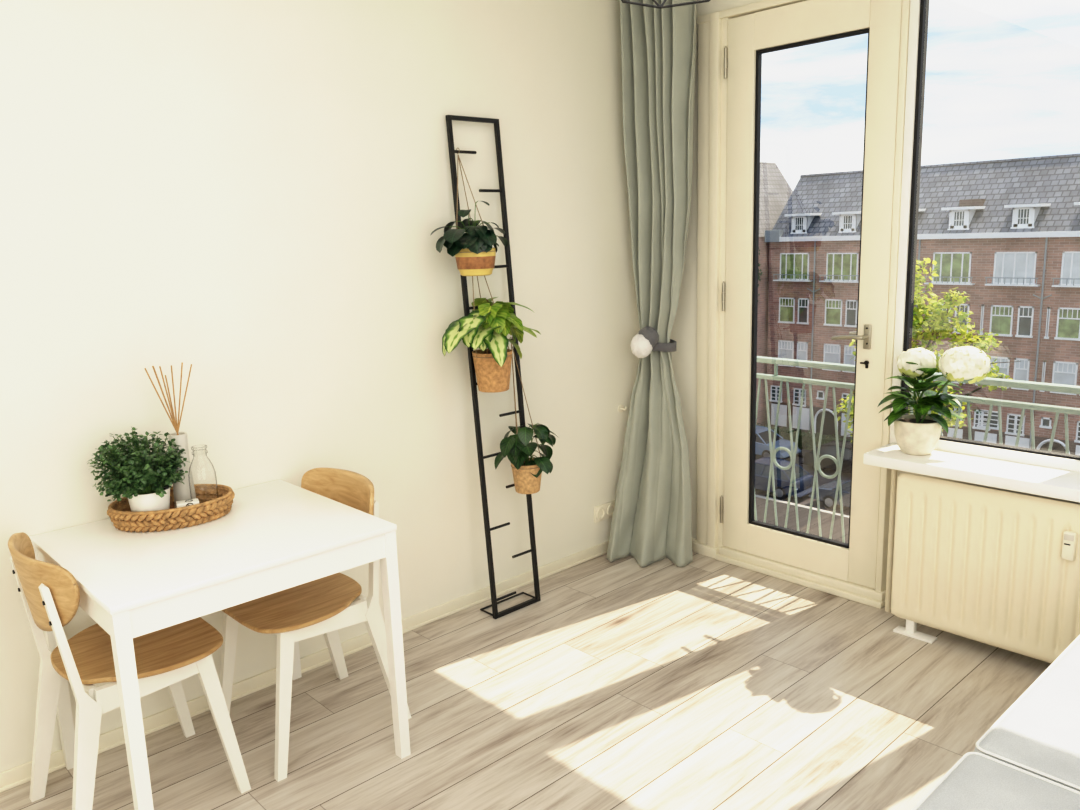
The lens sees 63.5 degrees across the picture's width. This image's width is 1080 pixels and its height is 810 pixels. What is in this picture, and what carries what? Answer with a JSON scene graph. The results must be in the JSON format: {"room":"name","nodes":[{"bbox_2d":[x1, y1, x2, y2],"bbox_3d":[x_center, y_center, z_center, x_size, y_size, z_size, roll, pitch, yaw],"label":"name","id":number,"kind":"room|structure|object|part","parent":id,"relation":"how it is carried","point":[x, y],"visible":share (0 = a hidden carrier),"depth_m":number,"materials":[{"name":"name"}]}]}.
{"room":"dining area","nodes":[
{"label":"dining area","id":0,"kind":"room"},
{"bbox_2d":[0,0,639,772],"bbox_3d":[-1.215,-0.305,2.761,4.760,2.720,0.120,-12,15,-42],"label":"wall","id":1,"kind":"structure","parent":0,"point":[252,195],"depth_m":3.03,"materials":[{"name":"beige paint"}]},
{"bbox_2d":[0,541,608,792],"bbox_3d":[-1.150,1.015,2.949,4.696,0.055,0.017,-12,15,-42],"label":"baseboard","id":2,"kind":"structure","parent":1,"relation":"attached to","point":[21,774],"depth_m":3.23,"materials":[{"name":"beige paint"}]},
{"bbox_2d":[594,500,614,522],"bbox_3d":[0.320,0.520,4.260,0.150,0.080,0.016,-12,15,-42],"label":"wall outlet","id":3,"kind":"object","parent":1,"relation":"attached to","point":[604,511],"visible":0.91,"depth_m":4.25,"materials":[{"name":"white plastic"}]},
{"bbox_2d":[596,507,604,519],"bbox_3d":[0.293,0.526,4.233,0.060,0.060,0.012,-12,15,-42],"label":"socket","id":4,"kind":"object","parent":3,"relation":"attached to","point":[600,511],"depth_m":4.23,"materials":[{"name":"white plastic"}]},
{"bbox_2d":[607,504,614,515],"bbox_3d":[0.349,0.515,4.284,0.060,0.060,0.012,-12,15,-42],"label":"socket","id":5,"kind":"object","parent":3,"relation":"attached to","point":[610,507],"depth_m":4.28,"materials":[{"name":"white plastic"}]},
{"bbox_2d":[618,404,626,412],"bbox_3d":[0.407,0.019,4.242,0.040,0.039,0.041,-12,15,-42],"label":"wall hook","id":6,"kind":"object","parent":1,"relation":"attached to","point":[621,409],"visible":1,"depth_m":4.25,"materials":[{"name":"white plastic"}]},
{"bbox_2d":[0,549,1050,809],"bbox_3d":[0.026,1.288,1.727,4.700,0.080,3.650,-12,15,-42],"label":"floor","id":7,"kind":"structure","parent":0,"point":[706,683],"depth_m":2.86,"materials":[{"name":"brown wood"}]},
{"bbox_2d":[8,532,250,809],"bbox_3d":[-1.171,0.733,2.452,0.476,0.803,0.454,-12,15,-42],"label":"dining chair","id":8,"kind":"object","parent":7,"relation":"on","point":[50,594],"visible":0.82,"depth_m":2.38,"materials":[{"name":"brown wood"}]},
{"bbox_3d":[-1.416,0.767,2.465,0.126,0.746,0.080,-12,15,-42],"label":"leg","id":9,"kind":"part","parent":8,"relation":"part of","materials":[{"name":"white paint"}]},
{"bbox_3d":[-1.311,0.472,2.276,0.092,0.215,0.441,-12,15,-42],"label":"backrest","id":10,"kind":"part","parent":8,"relation":"part of","materials":[{"name":"brown wood"}]},
{"bbox_3d":[-1.181,0.808,2.217,0.126,0.746,0.079,-12,15,-42],"label":"leg","id":11,"kind":"part","parent":8,"relation":"part of","materials":[{"name":"white paint"}]},
{"bbox_3d":[-1.262,0.735,2.367,0.018,0.048,0.320,-12,15,-42],"label":"rail","id":12,"kind":"part","parent":8,"relation":"part of","materials":[{"name":"white paint"}]},
{"bbox_3d":[-1.147,0.678,2.466,0.404,0.017,0.454,-12,15,-42],"label":"seat","id":13,"kind":"part","parent":8,"relation":"part of","materials":[{"name":"brown wood"}]},
{"bbox_3d":[-1.040,0.744,2.334,0.281,0.068,0.020,-11,15,-40],"label":"rail","id":14,"kind":"part","parent":8,"relation":"part of","materials":[{"name":"white paint"}]},
{"bbox_3d":[-1.161,0.858,2.747,0.035,0.442,0.116,5,13,31],"label":"leg","id":15,"kind":"part","parent":8,"relation":"part of","materials":[{"name":"white paint"}]},
{"bbox_3d":[-0.902,0.904,2.473,0.116,0.442,0.035,-8,13,-27],"label":"leg","id":16,"kind":"part","parent":8,"relation":"part of","materials":[{"name":"white paint"}]},
{"bbox_2d":[29,479,410,809],"bbox_3d":[-0.940,0.727,2.606,0.789,0.740,0.726,-12,15,-42],"label":"dining table","id":17,"kind":"object","parent":7,"relation":"on","point":[275,536],"visible":0.78,"depth_m":2.38,"materials":[{"name":"white paint"}]},
{"bbox_3d":[-1.444,0.752,2.607,0.038,0.722,0.038,-12,15,-42],"label":"leg","id":18,"kind":"part","parent":17,"relation":"part of","materials":[{"name":"white paint"}]},
{"bbox_3d":[-0.978,0.835,2.115,0.038,0.722,0.038,-12,15,-42],"label":"leg","id":19,"kind":"part","parent":17,"relation":"part of","materials":[{"name":"white paint"}]},
{"bbox_2d":[107,484,234,532],"bbox_3d":[-1.116,0.313,2.654,0.360,0.068,0.278,-7,12,-25],"label":"wicker tray","id":20,"kind":"object","parent":17,"relation":"on","point":[210,507],"visible":0.77,"depth_m":2.56,"materials":[{"name":"brown wicker"}]},
{"bbox_2d":[87,427,187,511],"bbox_3d":[-1.169,0.210,2.553,0.279,0.285,0.267,-6,12,-20],"label":"potted plant","id":21,"kind":"object","parent":20,"relation":"on","point":[145,477],"visible":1,"depth_m":2.51,"materials":[{"name":"green plant"}]},
{"bbox_2d":[128,485,169,511],"bbox_3d":[-1.152,0.298,2.581,0.119,0.102,0.119,-12,15,-42],"label":"pot","id":22,"kind":"object","parent":21,"relation":"attached to","point":[146,499],"depth_m":2.53,"materials":[{"name":"white ceramic"}]},
{"bbox_2d":[144,362,195,507],"bbox_3d":[-1.105,0.101,2.651,0.064,0.456,0.126,4,12,25],"label":"reed diffuser","id":23,"kind":"object","parent":20,"relation":"on","point":[181,492],"visible":0.6,"depth_m":2.65,"materials":[{"name":"grey ceramic"}]},
{"bbox_2d":[176,498,198,507],"bbox_3d":[-1.045,0.312,2.594,0.062,0.057,0.040,-7,12,-25],"label":"gift box","id":24,"kind":"object","parent":20,"relation":"in","point":[183,503],"visible":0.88,"depth_m":2.58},
{"bbox_2d":[188,445,218,497],"bbox_3d":[-1.028,0.225,2.659,0.080,0.204,0.080,-12,15,-42],"label":"glass bottle","id":25,"kind":"object","parent":20,"relation":"on","point":[195,445],"visible":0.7,"depth_m":2.65,"materials":[{"name":"clear glass"}]},
{"bbox_3d":[-0.902,0.637,3.101,0.038,0.722,0.038,-12,15,-42],"label":"leg","id":26,"kind":"part","parent":17,"relation":"part of","materials":[{"name":"white paint"}]},
{"bbox_3d":[-0.435,0.719,2.609,0.038,0.722,0.038,-12,15,-42],"label":"leg","id":27,"kind":"part","parent":17,"relation":"part of","materials":[{"name":"white paint"}]},
{"bbox_2d":[220,468,410,781],"bbox_3d":[-0.755,0.651,2.798,0.476,0.803,0.454,-12,15,-42],"label":"dining chair","id":28,"kind":"object","parent":7,"relation":"on","point":[326,605],"visible":0.67,"depth_m":2.74,"materials":[{"name":"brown wood"}]},
{"bbox_3d":[-1.014,0.834,2.847,0.116,0.442,0.035,-8,13,-27],"label":"leg","id":29,"kind":"part","parent":28,"relation":"part of","materials":[{"name":"white paint"}]},
{"bbox_3d":[-0.755,0.879,2.574,0.035,0.442,0.116,5,13,31],"label":"leg","id":30,"kind":"part","parent":28,"relation":"part of","materials":[{"name":"white paint"}]},
{"bbox_3d":[-0.783,0.607,2.764,0.404,0.017,0.454,-12,15,-42],"label":"seat","id":31,"kind":"part","parent":28,"relation":"part of","materials":[{"name":"brown wood"}]},
{"bbox_3d":[-0.646,0.667,2.660,0.281,0.068,0.020,-13,16,-44],"label":"rail","id":32,"kind":"part","parent":28,"relation":"part of","materials":[{"name":"white paint"}]},
{"bbox_3d":[-0.744,0.631,3.044,0.126,0.746,0.079,-12,15,-42],"label":"leg","id":33,"kind":"part","parent":28,"relation":"part of","materials":[{"name":"white paint"}]},
{"bbox_3d":[-0.634,0.335,2.860,0.092,0.215,0.441,-12,15,-42],"label":"backrest","id":34,"kind":"part","parent":28,"relation":"part of","materials":[{"name":"brown wood"}]},
{"bbox_3d":[-0.666,0.615,2.877,0.018,0.048,0.320,-12,15,-42],"label":"rail","id":35,"kind":"part","parent":28,"relation":"part of","materials":[{"name":"white paint"}]},
{"bbox_3d":[-0.509,0.672,2.796,0.126,0.746,0.080,-12,15,-42],"label":"leg","id":36,"kind":"part","parent":28,"relation":"part of","materials":[{"name":"white paint"}]},
{"bbox_2d":[445,115,540,618],"bbox_3d":[-0.179,-0.130,3.547,0.255,2.008,0.167,-12,15,-42],"label":"ladder","id":37,"kind":"object","parent":7,"relation":"on","point":[449,118],"visible":0.74,"depth_m":3.54,"materials":[{"name":"black metal"}]},
{"bbox_2d":[430,148,507,275],"bbox_3d":[-0.274,-0.734,3.296,0.293,0.484,0.239,-12,15,-42],"label":"plant","id":38,"kind":"object","parent":37,"relation":"hanging from","point":[474,254],"visible":1,"depth_m":3.26,"materials":[{"name":"green plant"}]},
{"bbox_3d":[-0.270,-0.778,3.293,0.201,0.396,0.160,5,13,30],"label":"hanging cord","id":39,"kind":"part","parent":38,"relation":"part of","materials":[{"name":"fabric"}]},
{"bbox_3d":[-0.245,-0.546,3.328,0.158,0.102,0.158,-12,15,-42],"label":"pot","id":40,"kind":"part","parent":38,"relation":"part of","materials":[{"name":"wicker"}]},
{"bbox_2d":[442,276,539,392],"bbox_3d":[-0.195,-0.368,3.379,0.456,0.635,0.288,-12,15,-42],"label":"plant","id":41,"kind":"object","parent":37,"relation":"hanging from","point":[488,326],"visible":0.97,"depth_m":3.35,"materials":[{"name":"green plant"}]},
{"bbox_3d":[-0.185,-0.136,3.444,0.160,0.155,0.160,-12,15,-42],"label":"pot","id":42,"kind":"part","parent":41,"relation":"part of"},
{"bbox_3d":[-0.195,-0.441,3.391,0.160,0.497,0.174,-2,11,1],"label":"hanging cord","id":43,"kind":"part","parent":41,"relation":"part of","materials":[{"name":"fabric"}]},
{"bbox_2d":[494,337,558,493],"bbox_3d":[-0.054,0.047,3.569,0.216,0.638,0.258,2,12,21],"label":"plant","id":44,"kind":"object","parent":37,"relation":"hanging from","point":[526,470],"visible":1,"depth_m":3.57,"materials":[{"name":"green plant"}]},
{"bbox_3d":[-0.066,-0.009,3.570,0.141,0.528,0.135,1,12,15],"label":"hanging cord","id":45,"kind":"part","parent":44,"relation":"part of","materials":[{"name":"fabric"}]},
{"bbox_3d":[-0.053,0.297,3.628,0.134,0.125,0.134,-12,15,-42],"label":"pot","id":46,"kind":"part","parent":44,"relation":"part of","materials":[{"name":"brown wicker"}]},
{"bbox_2d":[885,469,1079,663],"bbox_3d":[1.802,0.606,2.990,0.252,0.655,1.308,-12,15,-42],"label":"radiator","id":47,"kind":"object","parent":7,"relation":"on","point":[997,568],"visible":0.99,"depth_m":3.09,"materials":[{"name":"beige metal"}]},
{"bbox_2d":[911,635,1079,809],"bbox_3d":[1.222,1.002,1.641,2.260,0.440,0.822,-12,15,-42],"label":"sofa","id":48,"kind":"object","parent":7,"relation":"on","point":[1029,758],"visible":1,"depth_m":1.84,"materials":[{"name":"grey fabric"}]},
{"bbox_2d":[916,754,1079,809],"bbox_3d":[0.802,0.948,1.234,1.122,0.150,0.822,-12,15,-42],"label":"seat cushion","id":49,"kind":"object","parent":48,"relation":"on","point":[976,781],"depth_m":1.74,"materials":[{"name":"grey fabric"}]},
{"bbox_2d":[974,639,1079,791],"bbox_3d":[1.629,0.772,1.988,1.132,0.150,0.822,-12,15,-42],"label":"seat cushion","id":50,"kind":"object","parent":48,"relation":"on","point":[1038,736],"depth_m":1.94,"materials":[{"name":"grey fabric"}]},
{"bbox_2d":[670,0,1079,538],"bbox_3d":[1.758,-0.301,3.033,0.060,3.020,3.550,-12,15,-42],"label":"wall","id":51,"kind":"structure","parent":0,"point":[684,329],"depth_m":4.12,"materials":[{"name":"beige paint"}]},
{"bbox_2d":[693,12,730,557],"bbox_3d":[0.795,-0.481,4.007,0.092,2.456,0.156,-12,15,-42],"label":"trim","id":52,"kind":"structure","parent":51,"relation":"attached to","point":[713,34],"depth_m":3.97,"materials":[{"name":"beige paint"}]},
{"bbox_2d":[697,0,806,23],"bbox_3d":[1.609,-1.524,2.881,0.080,0.030,2.628,-12,15,-42],"label":"trim","id":53,"kind":"structure","parent":51,"relation":"attached to","point":[763,5],"depth_m":3.62,"materials":[{"name":"beige paint"}]},
{"bbox_2d":[715,546,885,608],"bbox_3d":[1.150,0.750,3.898,0.100,0.062,0.823,-12,15,-42],"label":"trim","id":54,"kind":"structure","parent":51,"relation":"attached to","point":[862,594],"depth_m":3.83,"materials":[{"name":"beige paint"}]},
{"bbox_2d":[720,0,901,588],"bbox_3d":[1.104,-0.441,3.676,0.165,2.354,0.769,-12,15,-42],"label":"door","id":55,"kind":"structure","parent":51,"relation":"in","point":[808,22],"depth_m":3.63,"materials":[{"name":"beige paint"}]},
{"bbox_3d":[1.238,-0.271,3.490,0.060,0.027,0.140,-12,15,-42],"label":"lever handle","id":56,"kind":"part","parent":55,"relation":"part of","materials":[{"name":"silver metal"}]},
{"bbox_3d":[1.299,-0.270,3.462,0.009,0.098,0.030,-12,15,-42],"label":"handle plate","id":57,"kind":"part","parent":55,"relation":"part of","materials":[{"name":"silver metal"}]},
{"bbox_2d":[875,0,909,591],"bbox_3d":[1.387,-0.382,3.398,0.081,2.400,0.026,-12,15,-42],"label":"trim","id":58,"kind":"structure","parent":51,"relation":"attached to","point":[885,479],"depth_m":3.36,"materials":[{"name":"beige paint"}]},
{"bbox_2d":[754,0,1079,542],"bbox_3d":[1.839,-0.294,3.091,0.298,2.480,3.020,-12,15,-42],"label":"window","id":59,"kind":"structure","parent":51,"relation":"in","point":[919,9],"depth_m":3.32,"materials":[{"name":"white paint"}]},
{"bbox_3d":[1.893,0.428,3.262,0.216,0.994,3.020,-12,15,-42],"label":"balcony railing","id":60,"kind":"part","parent":59,"relation":"part of","materials":[{"name":"metal"}]},
{"bbox_3d":[1.940,0.018,3.238,0.038,0.020,3.020,-12,15,-42],"label":"rail","id":61,"kind":"part","parent":59,"relation":"part of","materials":[{"name":"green metal"}]},
{"bbox_3d":[1.937,-0.061,3.223,0.052,0.024,3.020,-12,15,-42],"label":"handrail","id":62,"kind":"part","parent":59,"relation":"part of","materials":[{"name":"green metal"}]},
{"bbox_2d":[863,442,1079,502],"bbox_3d":[1.908,0.285,2.793,0.282,0.043,1.698,-12,15,-42],"label":"windowsill","id":63,"kind":"structure","parent":51,"relation":"attached to","point":[1052,482],"depth_m":3.05,"materials":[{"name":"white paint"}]},
{"bbox_2d":[878,346,990,455],"bbox_3d":[1.442,-0.017,3.216,0.281,0.415,0.384,-12,15,-42],"label":"hydrangea","id":64,"kind":"object","parent":63,"relation":"on","point":[919,433],"visible":1,"depth_m":3.19,"materials":[{"name":"plant"}]},
{"bbox_2d":[894,415,941,455],"bbox_3d":[1.418,0.116,3.280,0.166,0.130,0.166,-12,15,-42],"label":"pot","id":65,"kind":"object","parent":64,"relation":"attached to","point":[919,435],"depth_m":3.23,"materials":[{"name":"ceramic"}]},
{"bbox_3d":[-0.043,-1.458,1.132,4.860,0.100,3.750,-12,15,-42],"label":"ceiling","id":66,"kind":"structure","parent":0,"visible":0},
{"bbox_2d":[621,0,709,8],"bbox_3d":[0.180,-1.005,1.196,0.236,0.828,0.251,-12,15,-42],"label":"pendant lamp","id":67,"kind":"object","parent":66,"relation":"hanging from","point":[658,6],"visible":1,"depth_m":1.33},
{"bbox_3d":[1.502,-1.713,2.721,0.040,0.017,3.290,-12,15,-42],"label":"rail","id":68,"kind":"object","parent":66,"relation":"attached to","visible":0},
{"bbox_2d":[607,0,696,566],"bbox_3d":[0.493,-0.565,3.939,0.341,2.654,0.361,-12,15,-42],"label":"curtain","id":69,"kind":"object","parent":68,"relation":"hanging from","point":[651,522],"visible":0.99,"depth_m":3.97,"materials":[{"name":"fabric"}]},
{"bbox_2d":[630,326,676,357],"bbox_3d":[0.510,-0.298,4.062,0.230,0.145,0.200,-12,15,-42],"label":"tie","id":70,"kind":"object","parent":69,"relation":"attached to","point":[646,340],"visible":1,"depth_m":3.99,"materials":[{"name":"white fabric"}]},
{"label":"outside","id":71,"kind":"structure","parent":0,"visible":0},
{"bbox_2d":[755,454,850,514],"bbox_3d":[30.368,3.918,40.259,89.920,0.300,130.000,-12,15,-42],"label":"ground","id":72,"kind":"structure","parent":71,"point":[805,500],"depth_m":42.37,"materials":[{"name":"grey asphalt"}]},
{"bbox_2d":[756,162,792,425],"bbox_3d":[6.265,-5.913,50.813,24.000,16.400,8.100,-12,15,-42],"label":"building","id":73,"kind":"structure","parent":72,"relation":"on","point":[775,192],"depth_m":52.81,"materials":[{"name":"brick"}]},
{"bbox_2d":[758,249,761,295],"bbox_3d":[12.115,-7.690,50.345,2.744,5.264,0.453,-11,14,-39],"label":"ivy","id":74,"kind":"object","parent":73,"relation":"attached to","point":[760,274],"visible":0.03,"depth_m":50.93,"materials":[{"name":"green plant"}]},
{"bbox_2d":[755,425,800,457],"bbox_3d":[11.932,2.005,48.248,1.800,1.505,4.656,-12,15,-42],"label":"car","id":75,"kind":"object","parent":72,"relation":"on","point":[762,447],"visible":0.3,"depth_m":47.13,"materials":[{"name":"blue paint"}]},
{"bbox_2d":[755,457,815,499],"bbox_3d":[10.722,3.340,41.699,1.800,1.505,4.656,-13,15,-43],"label":"car","id":76,"kind":"object","parent":72,"relation":"on","point":[804,480],"visible":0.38,"depth_m":40.49,"materials":[{"name":"blue paint"}]},
{"bbox_2d":[754,497,848,542],"bbox_3d":[13.853,5.883,31.875,6.200,0.140,100.000,-12,15,-42],"label":"sidewalk","id":77,"kind":"structure","parent":72,"relation":"on","point":[803,513],"depth_m":37.08,"materials":[{"name":"grey concrete"}]},
{"bbox_2d":[832,258,1020,442],"bbox_3d":[12.082,0.991,27.918,2.933,11.507,5.673,-12,15,-42],"label":"street tree","id":78,"kind":"object","parent":77,"relation":"on","point":[934,321],"visible":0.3,"depth_m":26.72,"materials":[{"name":"green plant"}]},
{"bbox_2d":[755,494,848,517],"bbox_3d":[16.207,5.373,34.020,0.250,0.160,100.000,-12,15,-42],"label":"curb","id":79,"kind":"object","parent":72,"relation":"on","point":[759,496],"depth_m":38.72,"materials":[{"name":"concrete"}]},
{"bbox_2d":[796,449,809,457],"bbox_3d":[23.341,3.865,40.530,3.800,0.140,100.000,-12,15,-42],"label":"sidewalk","id":80,"kind":"structure","parent":72,"relation":"on","point":[803,451],"depth_m":47.75,"materials":[{"name":"grey concrete"}]},
{"bbox_2d":[757,423,851,449],"bbox_3d":[14.771,1.983,48.992,1.209,1.122,7.350,-12,15,-42],"label":"hedge","id":81,"kind":"object","parent":72,"relation":"on","point":[805,441],"visible":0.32,"depth_m":48.57,"materials":[{"name":"green plant"}]},
{"bbox_2d":[800,440,851,472],"bbox_3d":[15.678,2.724,44.008,1.800,1.505,4.656,-12,15,-42],"label":"car","id":82,"kind":"object","parent":72,"relation":"on","point":[829,448],"visible":0.34,"depth_m":44.02,"materials":[{"name":"black paint"}]},
{"bbox_2d":[808,480,850,508],"bbox_3d":[14.319,3.904,38.263,1.800,1.505,4.656,-12,15,-42],"label":"car","id":83,"kind":"object","parent":72,"relation":"on","point":[827,491],"visible":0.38,"depth_m":38.60,"materials":[{"name":"metal"}]},
{"bbox_2d":[765,154,1079,455],"bbox_3d":[27.608,-4.561,43.231,9.360,15.347,32.100,-12,15,-42],"label":"apartment building","id":84,"kind":"structure","parent":72,"relation":"on","point":[1005,233],"depth_m":43.65,"materials":[{"name":"brown brick"}]},
{"bbox_3d":[14.187,-0.683,52.348,0.015,0.890,0.710,-12,15,-42],"label":"pane","id":85,"kind":"part","parent":84,"relation":"part of","materials":[{"name":"white glass"}]},
{"bbox_3d":[14.501,-3.060,51.449,0.015,1.420,0.960,-12,15,-42],"label":"pane","id":86,"kind":"part","parent":84,"relation":"part of","materials":[{"name":"grey glass"}]},
{"bbox_3d":[14.422,-5.541,50.959,0.015,1.400,0.960,-12,15,-42],"label":"pane","id":87,"kind":"part","parent":84,"relation":"part of","materials":[{"name":"green glass"}]},
{"bbox_3d":[14.880,0.692,51.860,0.080,1.300,2.550,-12,15,-42],"label":"garage panel","id":88,"kind":"part","parent":84,"relation":"part of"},
{"bbox_3d":[14.406,-7.322,50.069,0.050,0.340,2.350,-12,15,-42],"label":"flower rail","id":89,"kind":"part","parent":84,"relation":"part of","materials":[{"name":"grey metal"}]},
{"bbox_3d":[14.629,-7.961,50.167,0.015,1.480,1.800,-12,15,-42],"label":"pane","id":90,"kind":"part","parent":84,"relation":"part of","materials":[{"name":"green glass"}]},
{"bbox_3d":[14.758,-10.235,49.631,0.015,0.900,0.900,-12,15,-42],"label":"pane","id":91,"kind":"part","parent":84,"relation":"part of","materials":[{"name":"grey glass"}]},
{"bbox_3d":[15.257,-0.470,51.225,0.015,0.940,0.740,-12,15,-42],"label":"pane","id":92,"kind":"part","parent":84,"relation":"part of","materials":[{"name":"white glass"}]},
{"bbox_3d":[15.232,-2.931,50.678,0.015,1.420,0.620,-12,15,-42],"label":"pane","id":93,"kind":"part","parent":84,"relation":"part of","materials":[{"name":"grey glass"}]},
{"bbox_3d":[15.152,-5.412,50.188,0.015,1.400,0.620,-12,15,-42],"label":"pane","id":94,"kind":"part","parent":84,"relation":"part of","materials":[{"name":"grey glass"}]},
{"bbox_3d":[16.479,1.248,50.229,0.090,1.940,1.280,-12,15,-42],"label":"arched door","id":95,"kind":"part","parent":84,"relation":"part of","materials":[{"name":"brown wood"}]},
{"bbox_3d":[16.512,-2.705,49.328,0.015,1.420,0.960,-12,15,-42],"label":"pane","id":96,"kind":"part","parent":84,"relation":"part of","materials":[{"name":"grey glass"}]},
{"bbox_3d":[16.433,-5.185,48.837,0.015,1.400,0.960,-12,15,-42],"label":"pane","id":97,"kind":"part","parent":84,"relation":"part of","materials":[{"name":"green glass"}]},
{"bbox_3d":[16.417,-6.967,47.947,0.050,0.340,2.350,-12,15,-42],"label":"flower rail","id":98,"kind":"part","parent":84,"relation":"part of","materials":[{"name":"grey metal"}]},
{"bbox_3d":[16.640,-7.606,48.045,0.015,1.480,1.800,-12,15,-42],"label":"pane","id":99,"kind":"part","parent":84,"relation":"part of","materials":[{"name":"glass"}]},
{"bbox_3d":[17.369,1.131,49.234,0.080,1.300,0.750,-12,15,-42],"label":"garage panel","id":100,"kind":"part","parent":84,"relation":"part of","materials":[{"name":"white"}]},
{"bbox_3d":[16.769,-9.880,47.509,0.015,0.900,0.900,-12,15,-42],"label":"pane","id":101,"kind":"part","parent":84,"relation":"part of","materials":[{"name":"grey glass"}]},
{"bbox_3d":[17.243,-2.576,48.556,0.015,1.420,0.620,-12,15,-42],"label":"pane","id":102,"kind":"part","parent":84,"relation":"part of","materials":[{"name":"grey glass"}]},
{"bbox_3d":[17.163,-5.056,48.066,0.015,1.400,0.620,-12,15,-42],"label":"pane","id":103,"kind":"part","parent":84,"relation":"part of","materials":[{"name":"grey glass"}]},
{"bbox_3d":[20.439,-6.256,43.703,0.050,0.340,2.350,-12,15,-42],"label":"flower rail","id":104,"kind":"part","parent":84,"relation":"part of","materials":[{"name":"grey metal"}]},
{"bbox_3d":[20.662,-6.895,43.801,0.015,1.480,1.800,-12,15,-42],"label":"pane","id":105,"kind":"part","parent":84,"relation":"part of","materials":[{"name":"glass"}]},
{"bbox_3d":[21.391,1.842,44.990,0.080,1.300,0.750,-12,15,-42],"label":"garage panel","id":106,"kind":"part","parent":84,"relation":"part of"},
{"bbox_3d":[20.791,-9.169,43.265,0.015,0.900,0.900,-12,15,-42],"label":"pane","id":107,"kind":"part","parent":84,"relation":"part of","materials":[{"name":"grey glass"}]},
{"bbox_3d":[21.186,-4.346,43.822,0.015,1.400,0.620,-12,15,-42],"label":"pane","id":108,"kind":"part","parent":84,"relation":"part of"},
{"bbox_3d":[22.231,0.738,43.860,0.015,0.890,0.710,-12,15,-42],"label":"pane","id":109,"kind":"part","parent":84,"relation":"part of","materials":[{"name":"white glass"}]},
{"bbox_3d":[22.448,0.708,43.616,0.015,0.830,0.940,-12,15,-42],"label":"pane","id":110,"kind":"part","parent":84,"relation":"part of","materials":[{"name":"white glass"}]},
{"bbox_3d":[22.546,-1.639,42.962,0.015,1.420,0.960,-12,15,-42],"label":"pane","id":111,"kind":"part","parent":84,"relation":"part of","materials":[{"name":"grey glass"}]},
{"bbox_3d":[22.466,-4.119,42.471,0.015,1.400,0.960,-12,15,-42],"label":"pane","id":112,"kind":"part","parent":84,"relation":"part of","materials":[{"name":"green glass"}]},
{"bbox_3d":[22.924,2.113,43.373,0.080,1.300,2.550,-12,15,-42],"label":"garage panel","id":113,"kind":"part","parent":84,"relation":"part of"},
{"bbox_3d":[22.450,-5.901,41.581,0.050,0.340,2.350,-12,15,-42],"label":"flower rail","id":114,"kind":"part","parent":84,"relation":"part of","materials":[{"name":"grey metal"}]},
{"bbox_3d":[22.673,-6.540,41.679,0.015,1.480,1.800,-12,15,-42],"label":"pane","id":115,"kind":"part","parent":84,"relation":"part of","materials":[{"name":"white glass"}]},
{"bbox_3d":[23.301,0.952,42.737,0.015,0.940,0.740,-12,15,-42],"label":"pane","id":116,"kind":"part","parent":84,"relation":"part of","materials":[{"name":"white glass"}]},
{"bbox_3d":[23.276,-1.510,42.191,0.015,1.420,0.620,-12,15,-42],"label":"pane","id":117,"kind":"part","parent":84,"relation":"part of","materials":[{"name":"grey glass"}]},
{"bbox_3d":[22.802,-8.814,41.143,0.015,0.900,0.900,-12,15,-42],"label":"pane","id":118,"kind":"part","parent":84,"relation":"part of","materials":[{"name":"grey glass"}]},
{"bbox_3d":[23.197,-3.990,41.700,0.015,1.400,0.620,-12,15,-42],"label":"pane","id":119,"kind":"part","parent":84,"relation":"part of","materials":[{"name":"grey glass"}]},
{"bbox_3d":[24.207,0.839,41.718,0.015,0.420,0.380,-12,15,-42],"label":"pane","id":120,"kind":"part","parent":84,"relation":"part of","materials":[{"name":"grey glass"}]},
{"bbox_3d":[24.524,2.670,41.741,0.090,1.940,1.280,-12,15,-42],"label":"arched door","id":121,"kind":"part","parent":84,"relation":"part of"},
{"bbox_3d":[24.461,-5.546,39.459,0.050,0.340,2.350,-12,15,-42],"label":"flower rail","id":122,"kind":"part","parent":84,"relation":"part of","materials":[{"name":"grey metal"}]},
{"bbox_3d":[24.557,-1.283,40.840,0.015,1.420,0.960,-12,15,-42],"label":"pane","id":123,"kind":"part","parent":84,"relation":"part of","materials":[{"name":"grey glass"}]},
{"bbox_3d":[24.477,-3.764,40.349,0.015,1.400,0.960,-12,15,-42],"label":"pane","id":124,"kind":"part","parent":84,"relation":"part of","materials":[{"name":"green glass"}]},
{"bbox_3d":[24.684,-6.184,39.557,0.015,1.480,1.800,-12,15,-42],"label":"pane","id":125,"kind":"part","parent":84,"relation":"part of","materials":[{"name":"white glass"}]},
{"bbox_3d":[25.413,2.553,40.746,0.080,1.300,0.750,-12,15,-42],"label":"garage panel","id":126,"kind":"part","parent":84,"relation":"part of","materials":[{"name":"white"}]}
]}

